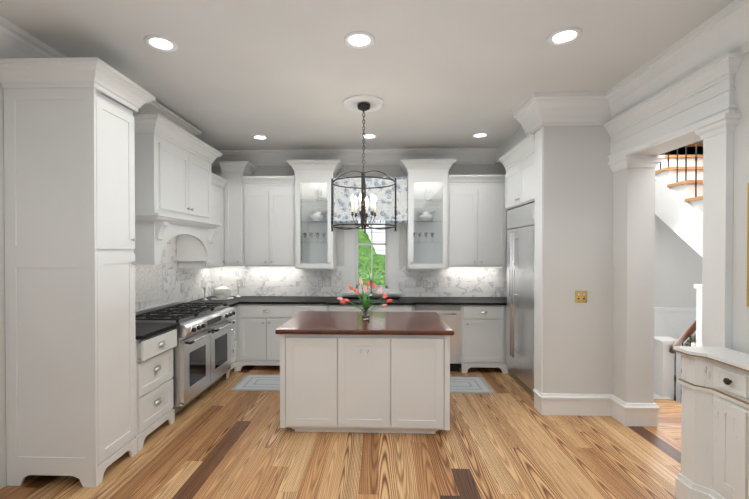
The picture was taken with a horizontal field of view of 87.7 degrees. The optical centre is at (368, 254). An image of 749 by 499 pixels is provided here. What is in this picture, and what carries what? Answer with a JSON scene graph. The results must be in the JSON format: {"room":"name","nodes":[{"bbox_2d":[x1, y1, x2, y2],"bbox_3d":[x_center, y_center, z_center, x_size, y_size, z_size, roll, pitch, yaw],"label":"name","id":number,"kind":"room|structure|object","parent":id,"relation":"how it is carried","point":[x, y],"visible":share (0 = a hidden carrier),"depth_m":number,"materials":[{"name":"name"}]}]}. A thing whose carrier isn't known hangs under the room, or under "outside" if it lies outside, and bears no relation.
{"room":"kitchen","nodes":[
{"label":"kitchen","id":0,"kind":"room"},
{"bbox_2d":[0,82,6,488],"bbox_3d":[-2.586,0.040,1.672,0.220,3.050,8.250,0,0,2],"label":"wall","id":1,"kind":"structure","parent":0,"point":[3,478],"depth_m":2.60,"materials":[{"name":"paint"}]},
{"bbox_2d":[0,16,219,165],"bbox_3d":[-2.396,-1.355,1.654,0.160,0.260,8.250,0,0,2],"label":"crown molding","id":2,"kind":"structure","parent":1,"relation":"attached to","point":[15,43],"depth_m":2.62,"materials":[{"name":"white wood"}]},
{"bbox_2d":[135,236,210,309],"bbox_3d":[-2.380,0.117,4.412,0.018,1.010,2.700,0,0,2],"label":"tile backsplash","id":3,"kind":"structure","parent":1,"relation":"attached to","point":[157,284],"depth_m":4.63,"materials":[{"name":"stone"}]},
{"bbox_2d":[133,100,221,264],"bbox_3d":[-2.128,-0.697,4.225,0.524,1.560,1.421,0,0,2],"label":"range hood","id":4,"kind":"object","parent":1,"relation":"attached to","point":[175,157],"visible":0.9,"depth_m":3.87,"materials":[{"name":"white wood"}]},
{"bbox_2d":[178,172,225,267],"bbox_3d":[-2.188,-0.437,5.140,0.346,1.205,0.585,0,0,2],"label":"upper cabinet","id":5,"kind":"object","parent":1,"relation":"attached to","point":[218,185],"depth_m":5.22,"materials":[{"name":"white wood"}]},
{"bbox_2d":[0,364,680,498],"bbox_3d":[0.905,1.595,1.673,7.200,0.060,8.450,0,0,2],"label":"floor","id":6,"kind":"structure","parent":0,"point":[221,439],"depth_m":2.99,"materials":[{"name":"brown wood"}]},
{"bbox_2d":[0,57,154,486],"bbox_3d":[-2.077,0.145,2.829,0.716,2.820,0.642,0,0,2],"label":"pantry","id":7,"kind":"object","parent":6,"relation":"on","point":[69,202],"visible":1,"depth_m":2.62,"materials":[{"name":"white wood"}]},
{"bbox_2d":[135,329,176,451],"bbox_3d":[-2.093,1.107,3.344,0.651,0.888,0.545,0,0,2],"label":"base cabinet","id":8,"kind":"object","parent":6,"relation":"on","point":[154,354],"depth_m":3.27,"materials":[{"name":"white wood"}]},
{"bbox_2d":[135,322,179,339],"bbox_3d":[-2.088,0.646,3.347,0.651,0.030,0.570,0,0,2],"label":"countertop","id":9,"kind":"structure","parent":8,"relation":"on","point":[143,330],"depth_m":3.39,"materials":[{"name":"black stone"}]},
{"bbox_2d":[135,300,234,413],"bbox_3d":[-2.009,1.055,4.238,0.751,0.974,1.190,0,0,2],"label":"range","id":10,"kind":"object","parent":6,"relation":"on","point":[201,356],"visible":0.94,"depth_m":4.02,"materials":[{"name":"silver metal"}]},
{"bbox_2d":[226,304,238,377],"bbox_3d":[-2.057,1.093,5.026,0.616,0.888,0.330,0,0,2],"label":"base cabinet","id":11,"kind":"object","parent":6,"relation":"on","point":[234,327],"depth_m":5.12,"materials":[{"name":"white wood"}]},
{"bbox_2d":[186,301,238,306],"bbox_3d":[-2.030,0.632,4.986,0.660,0.030,0.290,0,0,2],"label":"countertop","id":12,"kind":"structure","parent":11,"relation":"on","point":[229,303],"depth_m":5.05,"materials":[{"name":"black stone"}]},
{"bbox_2d":[231,374,279,390],"bbox_3d":[-1.075,1.534,4.688,0.990,0.010,0.550,0,0,2],"label":"rug","id":13,"kind":"object","parent":6,"relation":"on","point":[253,382],"visible":0.38,"depth_m":4.64,"materials":[{"name":"grey fabric"}]},
{"bbox_2d":[239,304,334,370],"bbox_3d":[-1.125,1.089,5.449,1.260,0.888,0.616,0,0,2],"label":"base cabinet","id":14,"kind":"object","parent":6,"relation":"on","point":[259,344],"depth_m":5.15,"materials":[{"name":"white wood"}]},
{"bbox_2d":[280,335,449,433],"bbox_3d":[-0.019,1.112,3.836,1.464,0.870,0.983,0,0,2],"label":"kitchen island","id":15,"kind":"object","parent":6,"relation":"on","point":[356,372],"depth_m":3.35,"materials":[{"name":"white wood"}]},
{"bbox_2d":[275,311,453,334],"bbox_3d":[-0.019,0.655,3.826,1.524,0.040,1.039,0,0,2],"label":"island countertop","id":16,"kind":"structure","parent":15,"relation":"on","point":[307,322],"depth_m":3.57,"materials":[{"name":"brown wood"}]},
{"bbox_2d":[337,279,391,319],"bbox_3d":[-0.035,0.434,3.849,0.552,0.400,0.159,0,0,2],"label":"vase","id":17,"kind":"object","parent":16,"relation":"on","point":[365,314],"visible":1,"depth_m":3.83,"materials":[{"name":"clear glass"}]},
{"bbox_2d":[407,305,462,372],"bbox_3d":[0.892,1.090,5.381,0.647,0.888,0.624,0,0,2],"label":"base cabinet","id":18,"kind":"object","parent":6,"relation":"on","point":[452,315],"depth_m":5.06,"materials":[{"name":"wood"}]},
{"bbox_2d":[450,376,492,393],"bbox_3d":[0.990,1.534,4.622,0.860,0.010,0.550,0,0,2],"label":"rug","id":19,"kind":"object","parent":6,"relation":"on","point":[469,385],"visible":0.46,"depth_m":4.57,"materials":[{"name":"grey fabric"}]},
{"bbox_2d":[463,305,507,372],"bbox_3d":[1.520,1.090,5.361,0.608,0.888,0.624,0,0,2],"label":"base cabinet","id":20,"kind":"object","parent":6,"relation":"on","point":[478,338],"depth_m":5.06,"materials":[{"name":"white wood"}]},
{"bbox_2d":[194,296,506,304],"bbox_3d":[0.023,0.629,5.370,4.740,0.030,0.681,0,0,2],"label":"countertop","id":21,"kind":"structure","parent":20,"relation":"on","point":[328,300],"depth_m":5.26,"materials":[{"name":"black stone"}]},
{"bbox_2d":[211,283,233,299],"bbox_3d":[-2.032,0.506,5.465,0.358,0.213,0.310,0,0,2],"label":"tureen","id":22,"kind":"object","parent":21,"relation":"on","point":[222,292],"visible":1,"depth_m":5.39,"materials":[{"name":"white ceramic"}]},
{"bbox_2d":[370,271,375,296],"bbox_3d":[0.067,0.420,5.583,0.101,0.382,0.166,0,0,2],"label":"faucet","id":23,"kind":"object","parent":21,"relation":"on","point":[371,295],"visible":0.98,"depth_m":5.62,"materials":[{"name":"silver metal"}]},
{"bbox_2d":[506,202,534,397],"bbox_3d":[2.027,0.489,4.475,0.686,2.105,1.020,0,0,2],"label":"fridge","id":24,"kind":"object","parent":6,"relation":"on","point":[520,293],"visible":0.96,"depth_m":4.46,"materials":[{"name":"silver metal"}]},
{"bbox_2d":[654,284,701,402],"bbox_3d":[3.493,1.414,4.181,0.643,2.260,1.001,0,0,2],"label":"stair railing","id":25,"kind":"object","parent":6,"relation":"on","point":[667,368],"visible":0.31,"depth_m":4.22,"materials":[{"name":"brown wood"}]},
{"bbox_2d":[655,142,702,256],"bbox_3d":[3.738,-0.398,3.100,1.030,3.942,3.817,0,0,2],"label":"staircase","id":26,"kind":"object","parent":6,"relation":"on","point":[679,195],"visible":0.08,"depth_m":4.15,"materials":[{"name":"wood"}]},
{"bbox_2d":[673,346,748,498],"bbox_3d":[2.080,1.079,1.634,0.300,0.972,1.735,0,0,2],"label":"sideboard","id":27,"kind":"object","parent":6,"relation":"on","point":[714,381],"visible":1,"depth_m":2.31,"materials":[{"name":"white wood"}]},
{"bbox_2d":[211,164,508,299],"bbox_3d":[0.137,0.005,5.787,5.400,3.050,0.150,0,0,2],"label":"wall","id":28,"kind":"structure","parent":0,"point":[454,169],"depth_m":5.70,"materials":[{"name":"paint"}]},
{"bbox_2d":[230,163,249,266],"bbox_3d":[-1.873,-0.564,5.595,0.255,1.450,0.346,0,0,2],"label":"upper cabinet","id":29,"kind":"object","parent":28,"relation":"attached to","point":[237,170],"depth_m":5.42,"materials":[{"name":"white wood"}]},
{"bbox_2d":[242,175,301,266],"bbox_3d":[-1.373,-0.463,5.580,0.735,1.250,0.346,0,0,2],"label":"upper cabinet","id":30,"kind":"object","parent":28,"relation":"attached to","point":[285,221],"depth_m":5.41,"materials":[{"name":"white wood"}]},
{"bbox_2d":[220,148,496,165],"bbox_3d":[-0.183,-1.419,5.647,4.030,0.200,0.125,0,0,2],"label":"crown molding","id":31,"kind":"structure","parent":28,"relation":"attached to","point":[463,155],"depth_m":5.63,"materials":[{"name":"white wood"}]},
{"bbox_2d":[211,266,506,296],"bbox_3d":[0.029,0.385,5.714,4.750,0.452,0.008,0,0,2],"label":"tile backsplash","id":32,"kind":"structure","parent":28,"relation":"attached to","point":[255,281],"depth_m":5.73,"materials":[{"name":"stone"}]},
{"bbox_2d":[405,280,415,287],"bbox_3d":[0.614,0.423,5.685,0.160,0.116,0.014,0,0,2],"label":"light switch","id":33,"kind":"object","parent":32,"relation":"attached to","point":[410,283],"visible":1,"depth_m":5.69,"materials":[{"name":"grey plastic"}]},
{"bbox_2d":[343,300,398,300],"bbox_3d":[0.040,0.748,5.599,0.760,0.208,0.015,0,0,2],"label":"backsplash","id":34,"kind":"structure","parent":28,"relation":"attached to","point":[343,300],"depth_m":5.59,"materials":[{"name":"stone"}]},
{"bbox_2d":[342,220,400,295],"bbox_3d":[0.053,-0.159,5.743,0.855,1.520,0.180,0,0,2],"label":"window","id":35,"kind":"structure","parent":28,"relation":"in","point":[391,257],"depth_m":5.70,"materials":[{"name":"clear glass"}]},
{"bbox_2d":[334,176,407,222],"bbox_3d":[0.035,-0.758,5.510,1.015,0.638,0.338,0,0,2],"label":"window valance","id":36,"kind":"object","parent":35,"relation":"attached to","point":[385,202],"visible":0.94,"depth_m":5.34,"materials":[{"name":"fabric"}]},
{"bbox_2d":[442,175,507,266],"bbox_3d":[1.501,-0.463,5.488,0.815,1.250,0.346,0,0,2],"label":"upper cabinet","id":37,"kind":"object","parent":28,"relation":"attached to","point":[474,213],"depth_m":5.32,"materials":[{"name":"white wood"}]},
{"bbox_2d":[0,0,734,149],"bbox_3d":[0.905,-1.525,1.647,7.200,0.080,8.450,0,0,2],"label":"ceiling","id":38,"kind":"structure","parent":0,"point":[280,74],"depth_m":2.94,"materials":[{"name":"paint"}]},
{"bbox_2d":[144,35,177,51],"bbox_3d":[-1.461,-1.488,2.749,0.216,0.012,0.216,0,0,2],"label":"recessed light","id":39,"kind":"object","parent":38,"relation":"in","point":[160,43],"visible":1,"depth_m":2.74,"materials":[{"name":"white"}]},
{"bbox_2d":[251,135,268,139],"bbox_3d":[-1.389,-1.507,4.997,0.216,0.012,0.216,0,0,2],"label":"recessed light","id":40,"kind":"object","parent":38,"relation":"in","point":[260,137],"visible":1,"depth_m":5.00,"materials":[{"name":"white"}]},
{"bbox_2d":[344,31,374,48],"bbox_3d":[-0.061,-1.488,2.704,0.216,0.012,0.216,0,0,2],"label":"recessed light","id":41,"kind":"object","parent":38,"relation":"in","point":[359,39],"visible":1,"depth_m":2.69,"materials":[{"name":"white"}]},
{"bbox_2d":[331,95,396,232],"bbox_3d":[-0.045,-0.868,3.859,0.657,1.271,0.661,0,0,2],"label":"chandelier","id":42,"kind":"object","parent":38,"relation":"hanging from","point":[363,103],"visible":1,"depth_m":3.85,"materials":[{"name":"brown metal"}]},
{"bbox_2d":[361,133,377,138],"bbox_3d":[0.010,-1.507,4.953,0.216,0.012,0.216,0,0,2],"label":"recessed light","id":43,"kind":"object","parent":38,"relation":"in","point":[369,136],"visible":0.85,"depth_m":4.95,"materials":[{"name":"white"}]},
{"bbox_2d":[471,132,488,137],"bbox_3d":[1.410,-1.506,4.908,0.216,0.012,0.216,0,0,2],"label":"recessed light","id":44,"kind":"object","parent":38,"relation":"in","point":[480,135],"visible":0.98,"depth_m":4.90,"materials":[{"name":"white"}]},
{"bbox_2d":[513,104,540,135],"bbox_3d":[1.625,-1.375,3.977,0.160,0.260,0.370,0,0,2],"label":"crown molding","id":45,"kind":"structure","parent":38,"relation":"attached to","point":[519,114],"depth_m":4.05,"materials":[{"name":"white wood"}]},
{"bbox_2d":[547,27,581,45],"bbox_3d":[1.338,-1.487,2.659,0.216,0.012,0.216,0,0,2],"label":"recessed light","id":46,"kind":"object","parent":38,"relation":"in","point":[565,36],"visible":1,"depth_m":2.65,"materials":[{"name":"white"}]},
{"bbox_2d":[524,92,607,127],"bbox_3d":[1.858,-1.372,3.689,0.645,0.260,0.190,0,0,2],"label":"crown molding","id":47,"kind":"structure","parent":38,"relation":"attached to","point":[541,110],"depth_m":3.69,"materials":[{"name":"white wood"}]},
{"bbox_2d":[343,305,398,311],"bbox_3d":[0.027,0.751,5.184,0.760,0.208,0.015,0,0,2],"label":"sink","id":48,"kind":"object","parent":0,"relation":"attached to","point":[389,308],"depth_m":5.06,"materials":[{"name":"white ceramic"}]},
{"bbox_2d":[495,126,612,393],"bbox_3d":[2.056,0.015,4.705,0.655,3.050,1.890,0,0,2],"label":"wall","id":49,"kind":"structure","parent":0,"point":[578,244],"depth_m":3.76,"materials":[{"name":"paint"}]},
{"bbox_2d":[575,291,586,302],"bbox_3d":[2.055,0.403,3.757,0.114,0.114,0.012,0,0,2],"label":"light switch","id":50,"kind":"object","parent":49,"relation":"attached to","point":[580,296],"visible":1,"depth_m":3.76,"materials":[{"name":"brown metal"}]},
{"bbox_2d":[654,149,676,398],"bbox_3d":[2.951,0.816,4.473,0.660,4.650,0.590,0,0,2],"label":"wall","id":51,"kind":"structure","parent":0,"point":[665,237],"depth_m":4.75,"materials":[{"name":"paint"}]},
{"bbox_2d":[654,307,695,364],"bbox_3d":[3.567,0.987,4.747,1.875,0.695,0.025,0,0,2],"label":"trim","id":52,"kind":"structure","parent":51,"relation":"attached to","point":[675,322],"depth_m":4.74,"materials":[{"name":"white paint"}]},
{"bbox_2d":[612,52,748,402],"bbox_3d":[2.404,0.041,1.512,0.245,3.050,8.250,0,0,2],"label":"wall","id":53,"kind":"structure","parent":0,"point":[633,289],"depth_m":3.53,"materials":[{"name":"paint"}]},
{"bbox_2d":[499,127,543,392],"bbox_3d":[2.009,0.152,4.376,0.719,2.780,1.223,0,0,2],"label":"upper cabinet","id":54,"kind":"object","parent":53,"relation":"attached to","point":[522,161],"visible":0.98,"depth_m":3.93,"materials":[{"name":"white wood"}]},
{"bbox_2d":[533,365,681,426],"bbox_3d":[2.983,1.468,1.081,2.809,0.205,7.400,0,0,2],"label":"baseboard","id":55,"kind":"structure","parent":53,"relation":"attached to","point":[629,414],"depth_m":3.75,"materials":[{"name":"white wood"}]},
{"bbox_2d":[603,53,744,348],"bbox_3d":[2.430,0.153,3.117,0.395,2.800,1.442,0,0,2],"label":"door frame","id":56,"kind":"structure","parent":53,"relation":"attached to","point":[700,102],"depth_m":2.59,"materials":[{"name":"white wood"}]},
{"bbox_2d":[600,0,748,125],"bbox_3d":[2.171,-1.346,0.563,0.160,0.260,6.360,0,0,2],"label":"crown molding","id":57,"kind":"structure","parent":53,"relation":"attached to","point":[722,32],"depth_m":2.73,"materials":[{"name":"white wood"}]},
{"bbox_2d":[747,183,748,306],"bbox_3d":[2.273,-0.057,1.886,0.040,0.740,0.890,0,0,2],"label":"picture frame","id":58,"kind":"object","parent":53,"relation":"attached to","point":[748,247],"visible":1,"depth_m":2.32,"materials":[{"name":"gold metal"}]},
{"bbox_2d":[676,140,702,402],"bbox_3d":[3.562,0.814,4.809,1.860,4.650,0.100,0,0,2],"label":"wall","id":59,"kind":"structure","parent":0,"point":[678,266],"depth_m":4.74,"materials":[{"name":"paint"}]},
{"bbox_2d":[684,334,695,345],"bbox_3d":[3.954,1.119,4.713,0.413,0.413,0.020,0,0,2],"label":"sunburst mirror","id":60,"kind":"object","parent":59,"relation":"attached to","point":[693,343],"visible":0.19,"depth_m":4.71,"materials":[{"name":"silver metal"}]},
{"label":"outside","id":61,"kind":"structure","parent":0,"visible":0},
{"bbox_2d":[358,220,384,262],"bbox_3d":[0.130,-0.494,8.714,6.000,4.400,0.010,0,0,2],"label":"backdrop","id":62,"kind":"structure","parent":61,"point":[375,237],"depth_m":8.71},
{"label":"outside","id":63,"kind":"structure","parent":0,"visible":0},
{"bbox_2d":[358,247,384,284],"bbox_3d":[-0.148,0.369,7.127,3.080,2.300,2.040,0,0,2],"label":"shrubs","id":64,"kind":"object","parent":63,"point":[375,277],"depth_m":6.50,"materials":[{"name":"green plant"}]}
]}

